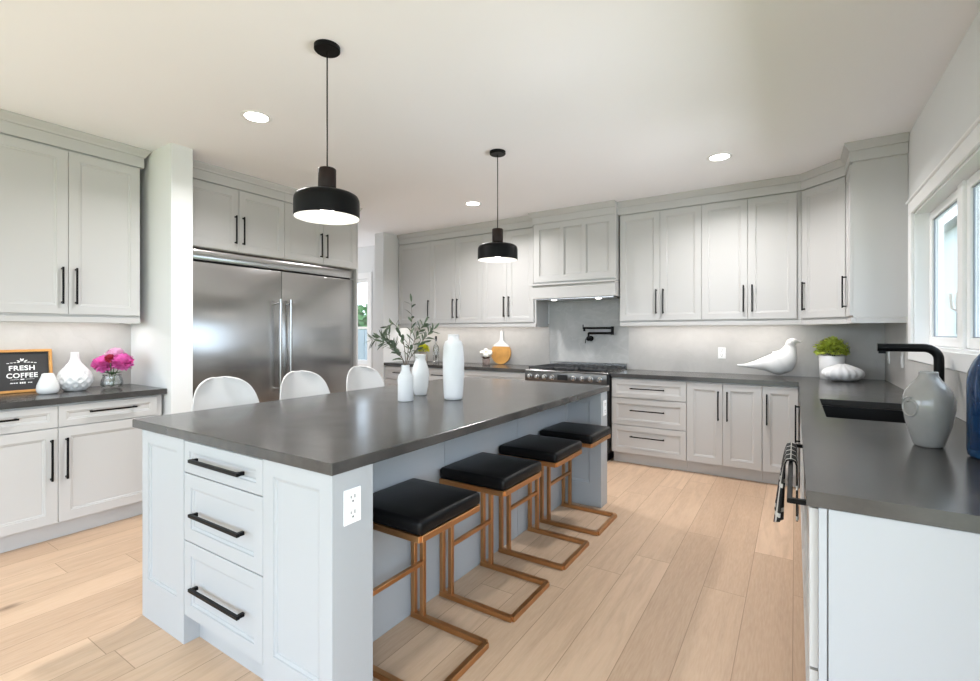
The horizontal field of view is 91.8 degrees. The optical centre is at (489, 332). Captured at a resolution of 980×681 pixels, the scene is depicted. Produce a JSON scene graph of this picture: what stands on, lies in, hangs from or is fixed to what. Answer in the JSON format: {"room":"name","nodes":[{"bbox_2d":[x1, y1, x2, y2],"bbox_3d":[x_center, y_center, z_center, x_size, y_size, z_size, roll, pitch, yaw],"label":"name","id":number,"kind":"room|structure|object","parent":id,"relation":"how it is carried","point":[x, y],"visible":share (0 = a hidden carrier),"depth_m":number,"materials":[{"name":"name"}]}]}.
{"room":"kitchen","nodes":[
{"label":"kitchen","id":0,"kind":"room"},
{"bbox_2d":[130,143,192,414],"bbox_3d":[-2.833,-0.040,3.917,1.200,2.750,0.150,0,0,33],"label":"wall","id":1,"kind":"structure","parent":0,"point":[162,342],"depth_m":3.62,"materials":[{"name":"white paint"}]},
{"bbox_2d":[375,232,413,383],"bbox_3d":[-1.395,-0.040,6.980,0.170,2.750,0.640,0,0,33],"label":"wall","id":2,"kind":"structure","parent":0,"point":[387,245],"depth_m":6.75,"materials":[{"name":"white paint"}]},
{"bbox_2d":[0,457,805,680],"bbox_3d":[-2.529,1.395,2.789,8.930,0.120,9.160,0,0,33],"label":"floor","id":3,"kind":"structure","parent":0,"point":[694,577],"depth_m":2.31,"materials":[{"name":"brown wood"}]},
{"bbox_2d":[0,394,160,552],"bbox_3d":[-3.004,0.896,3.221,0.654,0.878,1.155,0,0,33],"label":"base cabinet","id":4,"kind":"object","parent":3,"relation":"on","point":[68,468],"visible":0.95,"depth_m":3.09,"materials":[{"name":"grey paint"}]},
{"bbox_2d":[0,384,166,409],"bbox_3d":[-3.008,0.435,3.231,0.643,0.040,1.187,0,0,33],"label":"countertop","id":5,"kind":"structure","parent":4,"relation":"on","point":[93,393],"depth_m":3.21,"materials":[{"name":"grey stone"}]},
{"bbox_2d":[0,349,52,393],"bbox_3d":[-3.269,0.265,3.314,0.064,0.301,0.325,0,0,33],"label":"coffee sign","id":6,"kind":"object","parent":5,"relation":"on","point":[21,370],"visible":0.99,"depth_m":3.32,"materials":[{"name":"brown wood"}]},
{"bbox_2d":[36,373,59,393],"bbox_3d":[-3.024,0.345,3.249,0.122,0.139,0.122,0,0,33],"label":"bud vase","id":7,"kind":"object","parent":5,"relation":"on","point":[47,383],"visible":1,"depth_m":3.21,"materials":[{"name":"white ceramic"}]},
{"bbox_2d":[56,352,93,390],"bbox_3d":[-2.987,0.276,3.418,0.210,0.277,0.210,0,0,33],"label":"vase","id":8,"kind":"object","parent":5,"relation":"on","point":[75,376],"visible":0.95,"depth_m":3.37,"materials":[{"name":"white ceramic"}]},
{"bbox_2d":[100,374,123,388],"bbox_3d":[-2.828,0.361,3.554,0.140,0.106,0.140,0,0,33],"label":"glass vase","id":9,"kind":"object","parent":5,"relation":"on","point":[112,386],"visible":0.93,"depth_m":3.55,"materials":[{"name":"clear glass"}]},
{"bbox_2d":[90,355,112,384],"bbox_3d":[-2.881,0.279,3.549,0.158,0.232,0.171,0,0,33],"label":"peony","id":10,"kind":"object","parent":9,"relation":"in","point":[99,363],"visible":0.74,"depth_m":3.51,"materials":[{"name":"pink plant"}]},
{"bbox_2d":[103,354,119,383],"bbox_3d":[-2.828,0.275,3.531,0.133,0.240,0.113,0,0,33],"label":"peony","id":11,"kind":"object","parent":9,"relation":"in","point":[109,357],"visible":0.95,"depth_m":3.50,"materials":[{"name":"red plant"}]},
{"bbox_2d":[104,347,124,383],"bbox_3d":[-2.833,0.251,3.591,0.131,0.288,0.146,0,0,4],"label":"peony","id":12,"kind":"object","parent":9,"relation":"in","point":[114,351],"visible":0.55,"depth_m":3.56,"materials":[{"name":"pink plant"}]},
{"bbox_2d":[105,353,134,383],"bbox_3d":[-2.767,0.271,3.564,0.199,0.248,0.155,0,0,33],"label":"peony","id":13,"kind":"object","parent":9,"relation":"in","point":[122,361],"visible":0.99,"depth_m":3.52,"materials":[{"name":"pink plant"}]},
{"bbox_2d":[191,376,259,410],"bbox_3d":[-1.472,0.802,2.781,0.474,1.070,0.442,0,0,33],"label":"counter chair","id":14,"kind":"object","parent":3,"relation":"on","point":[223,391],"visible":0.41,"depth_m":2.91,"materials":[{"name":"white plastic"}]},
{"bbox_2d":[193,248,352,401],"bbox_3d":[-2.290,0.312,4.792,0.769,2.046,1.782,0,0,33],"label":"refrigerator","id":15,"kind":"object","parent":3,"relation":"on","point":[257,321],"visible":0.57,"depth_m":4.50,"materials":[{"name":"silver metal"}]},
{"bbox_2d":[193,159,286,259],"bbox_3d":[-2.519,-1.065,4.409,0.756,0.699,0.897,0,0,33],"label":"upper cabinet","id":16,"kind":"object","parent":15,"relation":"on","point":[234,212],"visible":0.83,"depth_m":4.20,"materials":[{"name":"grey paint"}]},
{"bbox_2d":[280,370,329,399],"bbox_3d":[-1.177,0.802,3.240,0.474,1.070,0.442,0,0,33],"label":"counter chair","id":17,"kind":"object","parent":3,"relation":"on","point":[302,383],"visible":0.34,"depth_m":3.38,"materials":[{"name":"white plastic"}]},
{"bbox_2d":[281,187,362,366],"bbox_3d":[-2.020,-0.040,5.187,0.756,2.749,0.951,0,0,33],"label":"upper cabinet","id":18,"kind":"object","parent":3,"relation":"on","point":[333,246],"visible":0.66,"depth_m":4.99,"materials":[{"name":"grey paint"}]},
{"bbox_2d":[346,366,384,390],"bbox_3d":[-0.878,0.802,3.707,0.474,1.070,0.442,0,0,33],"label":"counter chair","id":19,"kind":"object","parent":3,"relation":"on","point":[358,377],"visible":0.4,"depth_m":3.85,"materials":[{"name":"white plastic"}]},
{"bbox_2d":[142,391,606,680],"bbox_3d":[-0.369,0.895,2.976,1.364,0.879,2.670,0,0,33],"label":"kitchen island","id":20,"kind":"object","parent":3,"relation":"on","point":[275,566],"visible":0.7,"depth_m":1.89,"materials":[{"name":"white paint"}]},
{"bbox_2d":[344,486,360,526],"bbox_3d":[-0.458,0.575,1.581,0.006,0.116,0.072,0,0,33],"label":"outlet","id":21,"kind":"object","parent":20,"relation":"attached to","point":[352,494],"depth_m":1.58,"materials":[{"name":"white plastic"}]},
{"bbox_2d":[132,377,608,475],"bbox_3d":[-0.391,0.435,3.024,1.455,0.040,2.677,0,0,33],"label":"island countertop","id":22,"kind":"structure","parent":20,"relation":"on","point":[331,434],"depth_m":2.28,"materials":[{"name":"grey stone"}]},
{"bbox_2d":[398,365,413,401],"bbox_3d":[-0.517,0.305,2.911,0.096,0.219,0.096,0,0,33],"label":"vase","id":23,"kind":"object","parent":22,"relation":"on","point":[405,378],"visible":1,"depth_m":2.87,"materials":[{"name":"white ceramic"}]},
{"bbox_2d":[365,329,403,364],"bbox_3d":[-0.643,0.177,2.892,0.260,0.415,0.116,0,0,-12],"label":"sprig","id":24,"kind":"object","parent":23,"relation":"in","point":[375,335],"visible":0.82,"depth_m":2.89,"materials":[{"name":"green plant"}]},
{"bbox_2d":[375,333,404,364],"bbox_3d":[-0.600,0.191,2.852,0.190,0.388,0.096,0,0,-10],"label":"sprig","id":25,"kind":"object","parent":23,"relation":"in","point":[392,345],"visible":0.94,"depth_m":2.85,"materials":[{"name":"green plant"}]},
{"bbox_2d":[378,318,405,364],"bbox_3d":[-0.616,0.145,2.926,0.176,0.478,0.114,0,0,-23],"label":"sprig","id":26,"kind":"object","parent":23,"relation":"in","point":[390,321],"visible":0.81,"depth_m":2.92,"materials":[{"name":"green plant"}]},
{"bbox_2d":[404,293,415,364],"bbox_3d":[-0.495,0.071,2.926,0.084,0.628,0.091,0,0,-3],"label":"sprig","id":27,"kind":"object","parent":23,"relation":"in","point":[412,317],"visible":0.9,"depth_m":2.92,"materials":[{"name":"green plant"}]},
{"bbox_2d":[406,316,430,360],"bbox_3d":[-0.458,0.139,2.980,0.166,0.492,0.109,0,0,-21],"label":"sprig","id":28,"kind":"object","parent":23,"relation":"in","point":[425,324],"visible":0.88,"depth_m":2.98,"materials":[{"name":"green plant"}]},
{"bbox_2d":[404,323,439,364],"bbox_3d":[-0.423,0.159,2.934,0.224,0.450,0.110,0,0,-12],"label":"sprig","id":29,"kind":"object","parent":23,"relation":"in","point":[436,326],"visible":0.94,"depth_m":2.93,"materials":[{"name":"green plant"}]},
{"bbox_2d":[412,354,428,395],"bbox_3d":[-0.467,0.279,3.188,0.117,0.271,0.117,0,0,33],"label":"vase","id":30,"kind":"object","parent":22,"relation":"on","point":[420,370],"visible":0.96,"depth_m":3.15,"materials":[{"name":"white ceramic"}]},
{"bbox_2d":[443,334,463,399],"bbox_3d":[-0.229,0.211,2.982,0.134,0.406,0.134,0,0,33],"label":"vase","id":31,"kind":"object","parent":22,"relation":"on","point":[453,352],"visible":1,"depth_m":2.93,"materials":[{"name":"white ceramic"}]},
{"bbox_2d":[603,400,606,415],"bbox_3d":[0.888,0.580,3.678,0.006,0.116,0.072,0,0,33],"label":"outlet","id":32,"kind":"object","parent":20,"relation":"attached to","point":[604,401],"depth_m":3.68,"materials":[{"name":"white plastic"}]},
{"bbox_2d":[385,366,442,385],"bbox_3d":[-0.753,0.896,6.554,1.350,0.878,0.654,0,0,33],"label":"base cabinet","id":33,"kind":"object","parent":3,"relation":"on","point":[391,372],"visible":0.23,"depth_m":6.55,"materials":[{"name":"grey paint"}]},
{"bbox_2d":[384,360,534,372],"bbox_3d":[-0.364,0.435,6.317,2.275,0.040,0.638,0,0,33],"label":"countertop","id":34,"kind":"structure","parent":33,"relation":"on","point":[467,366],"depth_m":6.07,"materials":[{"name":"grey stone"}]},
{"bbox_2d":[418,344,428,361],"bbox_3d":[-0.956,0.279,6.794,0.198,0.271,0.199,0,0,33],"label":"flower","id":35,"kind":"object","parent":34,"relation":"on","point":[425,348],"visible":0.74,"depth_m":6.76,"materials":[{"name":"yellow plant"}]},
{"bbox_2d":[433,336,438,361],"bbox_3d":[-0.765,0.230,6.730,0.088,0.370,0.088,0,0,33],"label":"glass bottle","id":36,"kind":"object","parent":34,"relation":"on","point":[435,336],"visible":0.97,"depth_m":6.72,"materials":[{"name":"clear glass"}]},
{"bbox_2d":[480,349,491,364],"bbox_3d":[-0.051,0.308,6.213,0.178,0.212,0.167,0,0,33],"label":"arrangement","id":37,"kind":"object","parent":34,"relation":"on","point":[485,359],"visible":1,"depth_m":6.17,"materials":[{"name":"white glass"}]},
{"bbox_2d":[491,331,510,363],"bbox_3d":[0.150,0.192,6.322,0.300,0.444,0.049,0,0,33],"label":"serving board","id":38,"kind":"object","parent":34,"relation":"on","point":[501,351],"visible":0.94,"depth_m":6.31,"materials":[{"name":"brown wood"}]},
{"bbox_2d":[373,478,488,680],"bbox_3d":[-0.288,1.005,1.974,0.436,0.660,0.398,0,0,33],"label":"bar stool","id":39,"kind":"object","parent":3,"relation":"on","point":[415,510],"visible":0.74,"depth_m":1.94,"materials":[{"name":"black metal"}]},
{"bbox_2d":[439,452,548,622],"bbox_3d":[0.029,1.005,2.462,0.436,0.660,0.398,0,0,33],"label":"bar stool","id":40,"kind":"object","parent":3,"relation":"on","point":[491,474],"visible":1,"depth_m":2.39,"materials":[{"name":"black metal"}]},
{"bbox_2d":[464,370,524,379],"bbox_3d":[0.201,0.896,5.941,0.915,0.878,0.654,0,0,33],"label":"base cabinet","id":41,"kind":"object","parent":3,"relation":"on","point":[467,373],"visible":0.12,"depth_m":5.69,"materials":[{"name":"grey paint"}]},
{"bbox_2d":[498,434,588,570],"bbox_3d":[0.339,1.005,2.944,0.436,0.660,0.398,0,0,33],"label":"bar stool","id":42,"kind":"object","parent":3,"relation":"on","point":[553,452],"visible":0.91,"depth_m":2.87,"materials":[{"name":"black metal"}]},
{"bbox_2d":[525,361,626,460],"bbox_3d":[0.965,0.843,5.372,0.962,0.985,0.737,0,0,33],"label":"range","id":43,"kind":"object","parent":3,"relation":"on","point":[556,371],"visible":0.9,"depth_m":5.12,"materials":[{"name":"silver metal"}]},
{"bbox_2d":[525,368,626,374],"bbox_3d":[0.985,0.420,5.403,0.962,0.018,0.663,0,0,33],"label":"cooktop","id":44,"kind":"object","parent":43,"relation":"in","point":[542,371],"depth_m":5.14,"materials":[{"name":"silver metal"}]},
{"bbox_2d":[540,422,616,535],"bbox_3d":[0.636,1.005,3.400,0.436,0.660,0.398,0,0,33],"label":"bar stool","id":45,"kind":"object","parent":3,"relation":"on","point":[590,435],"visible":0.91,"depth_m":3.33,"materials":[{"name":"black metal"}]},
{"bbox_2d":[612,377,687,470],"bbox_3d":[1.722,0.896,4.965,0.726,0.878,0.654,0,0,33],"label":"base cabinet","id":46,"kind":"object","parent":3,"relation":"on","point":[649,416],"visible":0.98,"depth_m":4.71,"materials":[{"name":"grey paint"}]},
{"bbox_2d":[687,381,762,481],"bbox_3d":[2.291,0.896,4.599,0.624,0.878,0.654,0,0,33],"label":"base cabinet","id":47,"kind":"object","parent":3,"relation":"on","point":[724,420],"visible":0.98,"depth_m":4.35,"materials":[{"name":"grey paint"}]},
{"bbox_2d":[762,385,798,487],"bbox_3d":[2.670,0.896,4.356,0.272,0.878,0.654,0,0,33],"label":"base cabinet","id":48,"kind":"object","parent":3,"relation":"on","point":[778,402],"visible":0.91,"depth_m":4.13,"materials":[{"name":"grey paint"}]},
{"bbox_2d":[795,405,803,603],"bbox_3d":[2.076,0.896,2.613,0.674,0.878,1.720,0,0,33],"label":"dishwasher","id":49,"kind":"object","parent":3,"relation":"on","point":[800,441],"visible":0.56,"depth_m":2.54,"materials":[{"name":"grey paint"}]},
{"bbox_2d":[611,369,979,533],"bbox_3d":[1.487,0.435,3.171,2.280,0.040,3.934,0,0,33],"label":"countertop","id":50,"kind":"structure","parent":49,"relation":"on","point":[863,467],"depth_m":1.56,"materials":[{"name":"grey stone"}]},
{"bbox_2d":[737,338,800,374],"bbox_3d":[2.666,0.223,4.551,0.531,0.347,0.204,0,0,33],"label":"bird figurine","id":51,"kind":"object","parent":50,"relation":"on","point":[782,361],"visible":1,"depth_m":4.44,"materials":[{"name":"white ceramic"}]},
{"bbox_2d":[812,336,849,378],"bbox_3d":[3.084,0.219,4.291,0.288,0.391,0.236,0,0,33],"label":"potted plant","id":52,"kind":"object","parent":50,"relation":"on","point":[824,346],"visible":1,"depth_m":4.25,"materials":[{"name":"green plant"}]},
{"bbox_2d":[821,364,864,381],"bbox_3d":[3.032,0.340,4.084,0.309,0.150,0.229,0,0,4],"label":"shell ornament","id":53,"kind":"object","parent":50,"relation":"on","point":[838,372],"visible":1,"depth_m":4.01,"materials":[{"name":"white ceramic"}]},
{"bbox_2d":[822,405,904,422],"bbox_3d":[2.045,0.558,2.561,0.439,0.203,0.804,0,0,33],"label":"sink","id":54,"kind":"object","parent":50,"relation":"in","point":[883,415],"visible":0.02,"depth_m":2.88,"materials":[{"name":"black metal"}]},
{"bbox_2d":[877,343,944,381],"bbox_3d":[2.181,0.235,2.460,0.273,0.359,0.079,0,0,33],"label":"kitchen faucet","id":55,"kind":"object","parent":50,"relation":"on","point":[938,357],"visible":0.62,"depth_m":2.43,"materials":[{"name":"black metal"}]},
{"bbox_2d":[901,371,956,448],"bbox_3d":[1.607,0.278,1.743,0.152,0.273,0.149,0,0,33],"label":"vase","id":56,"kind":"object","parent":50,"relation":"on","point":[929,405],"visible":1,"depth_m":1.70,"materials":[{"name":"grey ceramic"}]},
{"bbox_2d":[966,354,979,459],"bbox_3d":[1.678,0.176,1.543,0.186,0.476,0.186,0,0,33],"label":"vase","id":57,"kind":"object","parent":50,"relation":"on","point":[973,373],"visible":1,"depth_m":1.56,"materials":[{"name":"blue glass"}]},
{"bbox_2d":[787,444,979,680],"bbox_3d":[1.345,0.896,1.492,0.692,0.878,0.945,0,0,33],"label":"base cabinet","id":58,"kind":"object","parent":3,"relation":"on","point":[885,599],"visible":0.73,"depth_m":1.17,"materials":[{"name":"grey paint"}]},
{"bbox_2d":[774,442,798,521],"bbox_3d":[1.175,0.590,1.882,0.080,0.257,0.324,0,0,33],"label":"dish towel","id":59,"kind":"object","parent":58,"relation":"hanging from","point":[790,452],"visible":0.98,"depth_m":1.78,"materials":[{"name":"black fabric"}]},
{"bbox_2d":[0,0,979,247],"bbox_3d":[-2.529,-1.475,2.789,8.930,0.120,9.160,0,0,33],"label":"ceiling","id":60,"kind":"structure","parent":0,"point":[586,101],"depth_m":2.71,"materials":[{"name":"white paint"}]},
{"bbox_2d":[240,110,271,123],"bbox_3d":[-1.529,-1.412,3.109,0.188,0.006,0.188,0,0,33],"label":"recessed light","id":61,"kind":"object","parent":60,"relation":"in","point":[250,115],"visible":1,"depth_m":3.10,"materials":[{"name":"white paint"}]},
{"bbox_2d":[293,39,359,224],"bbox_3d":[-0.805,-0.991,2.347,0.312,0.846,0.312,0,0,33],"label":"pendant light","id":62,"kind":"object","parent":60,"relation":"hanging from","point":[324,203],"visible":1,"depth_m":2.31,"materials":[{"name":"black metal"}]},
{"bbox_2d":[318,166,335,187],"bbox_3d":[-0.805,-0.754,2.347,0.086,0.114,0.086,0,0,33],"label":"socket","id":63,"kind":"object","parent":62,"relation":"attached to","point":[326,174],"depth_m":2.31,"materials":[{"name":"black metal"}]},
{"bbox_2d":[464,201,481,205],"bbox_3d":[-0.186,-1.412,5.190,0.188,0.006,0.188,0,0,33],"label":"recessed light","id":64,"kind":"object","parent":60,"relation":"in","point":[469,203],"visible":1,"depth_m":5.18,"materials":[{"name":"white paint"}]},
{"bbox_2d":[478,149,517,262],"bbox_3d":[0.059,-0.991,3.705,0.312,0.846,0.312,0,0,33],"label":"pendant light","id":65,"kind":"object","parent":60,"relation":"hanging from","point":[496,251],"visible":1,"depth_m":3.65,"materials":[{"name":"black metal"}]},
{"bbox_2d":[492,228,502,241],"bbox_3d":[0.059,-0.754,3.705,0.086,0.114,0.086,0,0,33],"label":"socket","id":66,"kind":"object","parent":65,"relation":"attached to","point":[497,233],"depth_m":3.67,"materials":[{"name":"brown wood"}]},
{"bbox_2d":[707,153,731,161],"bbox_3d":[1.845,-1.412,3.819,0.188,0.006,0.188,0,0,33],"label":"recessed light","id":67,"kind":"object","parent":60,"relation":"in","point":[719,156],"visible":1,"depth_m":3.82,"materials":[{"name":"white paint"}]},
{"bbox_2d":[358,245,885,471],"bbox_3d":[-0.087,-0.040,6.592,8.930,2.750,0.120,0,0,33],"label":"wall","id":68,"kind":"structure","parent":0,"point":[366,255],"depth_m":7.68,"materials":[{"name":"white paint"}]},
{"bbox_2d":[358,272,371,367],"bbox_3d":[-2.349,-0.195,8.010,1.090,1.580,0.098,0,0,33],"label":"window","id":69,"kind":"structure","parent":68,"relation":"in","point":[367,277],"depth_m":7.71,"materials":[{"name":"white paint"}]},
{"bbox_2d":[397,230,431,327],"bbox_3d":[-0.989,-0.744,6.867,0.605,1.341,0.381,0,0,33],"label":"upper cabinet","id":70,"kind":"object","parent":68,"relation":"attached to","point":[414,248],"visible":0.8,"depth_m":6.74,"materials":[{"name":"grey paint"}]},
{"bbox_2d":[429,223,482,327],"bbox_3d":[-0.377,-0.744,6.474,0.850,1.341,0.381,0,0,33],"label":"upper cabinet","id":71,"kind":"object","parent":68,"relation":"attached to","point":[456,270],"visible":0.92,"depth_m":6.33,"materials":[{"name":"grey paint"}]},
{"bbox_2d":[414,324,548,364],"bbox_3d":[-0.201,0.150,6.588,2.258,0.528,0.010,0,0,33],"label":"backsplash","id":72,"kind":"structure","parent":68,"relation":"attached to","point":[528,345],"depth_m":6.42,"materials":[{"name":"grey ceramic"}]},
{"bbox_2d":[480,215,547,326],"bbox_3d":[0.329,-0.744,6.022,0.826,1.341,0.381,0,0,33],"label":"upper cabinet","id":73,"kind":"object","parent":68,"relation":"attached to","point":[507,290],"visible":0.84,"depth_m":5.88,"materials":[{"name":"grey paint"}]},
{"bbox_2d":[528,200,619,301],"bbox_3d":[1.014,-0.898,5.529,1.044,1.032,0.474,0,0,33],"label":"range hood","id":74,"kind":"object","parent":68,"relation":"attached to","point":[577,248],"visible":0.92,"depth_m":5.33,"materials":[{"name":"grey paint"}]},
{"bbox_2d":[549,300,628,369],"bbox_3d":[1.169,0.075,5.708,0.998,0.920,0.010,0,0,33],"label":"backsplash","id":75,"kind":"structure","parent":68,"relation":"attached to","point":[567,336],"depth_m":5.70,"materials":[{"name":"grey stone"}]},
{"bbox_2d":[583,325,613,342],"bbox_3d":[1.273,0.011,5.567,0.378,0.221,0.115,0,0,33],"label":"pot filler","id":76,"kind":"object","parent":75,"relation":"attached to","point":[588,338],"visible":1,"depth_m":5.55,"materials":[{"name":"black metal"}]},
{"bbox_2d":[617,189,701,326],"bbox_3d":[1.810,-0.744,5.070,0.874,1.341,0.381,0,0,33],"label":"upper cabinet","id":77,"kind":"object","parent":68,"relation":"attached to","point":[661,236],"visible":0.92,"depth_m":4.91,"materials":[{"name":"grey paint"}]},
{"bbox_2d":[701,175,801,325],"bbox_3d":[2.527,-0.744,4.610,0.829,1.341,0.381,0,0,33],"label":"upper cabinet","id":78,"kind":"object","parent":68,"relation":"attached to","point":[752,231],"visible":0.97,"depth_m":4.46,"materials":[{"name":"grey paint"}]},
{"bbox_2d":[629,323,884,379],"bbox_3d":[2.549,0.150,4.822,2.279,0.528,0.010,0,0,33],"label":"backsplash","id":79,"kind":"structure","parent":68,"relation":"attached to","point":[663,348],"depth_m":4.81,"materials":[{"name":"grey ceramic"}]},
{"bbox_2d":[718,347,725,358],"bbox_3d":[2.397,0.207,4.910,0.072,0.116,0.007,0,0,33],"label":"wall outlet","id":80,"kind":"object","parent":79,"relation":"attached to","point":[721,350],"visible":1,"depth_m":4.91,"materials":[{"name":"white plastic"}]},
{"bbox_2d":[799,159,848,324],"bbox_3d":[3.040,-0.744,4.102,0.667,1.341,0.682,0,0,33],"label":"upper cabinet","id":81,"kind":"object","parent":68,"relation":"attached to","point":[823,188],"visible":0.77,"depth_m":4.04,"materials":[{"name":"grey paint"}]},
{"bbox_2d":[900,10,979,410],"bbox_3d":[1.132,-0.040,0.366,0.150,2.750,9.040,0,0,33],"label":"wall","id":82,"kind":"structure","parent":0,"point":[953,106],"depth_m":2.50,"materials":[{"name":"white paint"}]},
{"bbox_2d":[840,132,909,323],"bbox_3d":[2.900,-0.744,3.603,0.368,1.341,0.398,0,0,33],"label":"upper cabinet","id":83,"kind":"object","parent":82,"relation":"attached to","point":[876,169],"visible":0.99,"depth_m":3.47,"materials":[{"name":"grey paint"}]},
{"bbox_2d":[885,317,966,421],"bbox_3d":[2.442,0.150,2.555,0.010,0.528,3.919,0,0,33],"label":"backsplash","id":84,"kind":"structure","parent":82,"relation":"attached to","point":[895,333],"depth_m":3.39,"materials":[{"name":"grey ceramic"}]},
{"bbox_2d":[887,351,889,363],"bbox_3d":[3.369,0.200,4.017,0.011,0.116,0.072,0,0,33],"label":"light switch","id":85,"kind":"object","parent":84,"relation":"attached to","point":[888,353],"visible":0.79,"depth_m":4.00,"materials":[{"name":"white plastic"}]},
{"bbox_2d":[900,352,903,367],"bbox_3d":[3.044,0.200,3.512,0.011,0.116,0.072,0,0,33],"label":"light switch","id":86,"kind":"object","parent":84,"relation":"attached to","point":[902,353],"visible":1,"depth_m":3.49,"materials":[{"name":"white plastic"}]},
{"bbox_2d":[905,115,979,372],"bbox_3d":[2.208,-0.365,2.082,0.165,1.100,2.850,0,0,33],"label":"window","id":87,"kind":"structure","parent":82,"relation":"in","point":[944,232],"depth_m":2.73,"materials":[{"name":"white paint"}]},
{"bbox_3d":[-4.437,-0.040,1.714,0.120,2.750,5.290,0,0,33],"label":"wall","id":88,"kind":"structure","parent":0,"visible":0},
{"bbox_2d":[0,322,130,385],"bbox_3d":[-3.275,0.150,3.404,0.010,0.528,1.189,0,0,33],"label":"backsplash","id":89,"kind":"structure","parent":88,"relation":"attached to","point":[91,340],"depth_m":3.58,"materials":[{"name":"grey ceramic"}]},
{"bbox_2d":[0,109,150,323],"bbox_3d":[-3.044,-0.744,3.411,0.381,1.341,0.921,0,0,33],"label":"upper cabinet","id":90,"kind":"object","parent":88,"relation":"attached to","point":[70,198],"visible":1,"depth_m":3.29,"materials":[{"name":"grey paint"}]},
{"label":"outside","id":91,"kind":"structure","parent":0,"visible":0},
{"bbox_3d":[4.052,1.785,6.311,80.000,0.100,75.000,0,0,33],"label":"ground","id":92,"kind":"structure","parent":91,"visible":0},
{"bbox_2d":[358,330,366,359],"bbox_3d":[-7.078,0.810,17.665,17.000,1.850,0.080,0,0,33],"label":"fence","id":93,"kind":"object","parent":92,"relation":"on","point":[362,334],"visible":0.02,"depth_m":15.80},
{"bbox_2d":[358,304,366,329],"bbox_3d":[-4.430,0.192,21.288,5.045,3.099,5.028,0,0,33],"label":"tree","id":94,"kind":"object","parent":92,"relation":"on","point":[362,318],"visible":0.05,"depth_m":19.85,"materials":[{"name":"green plant"}]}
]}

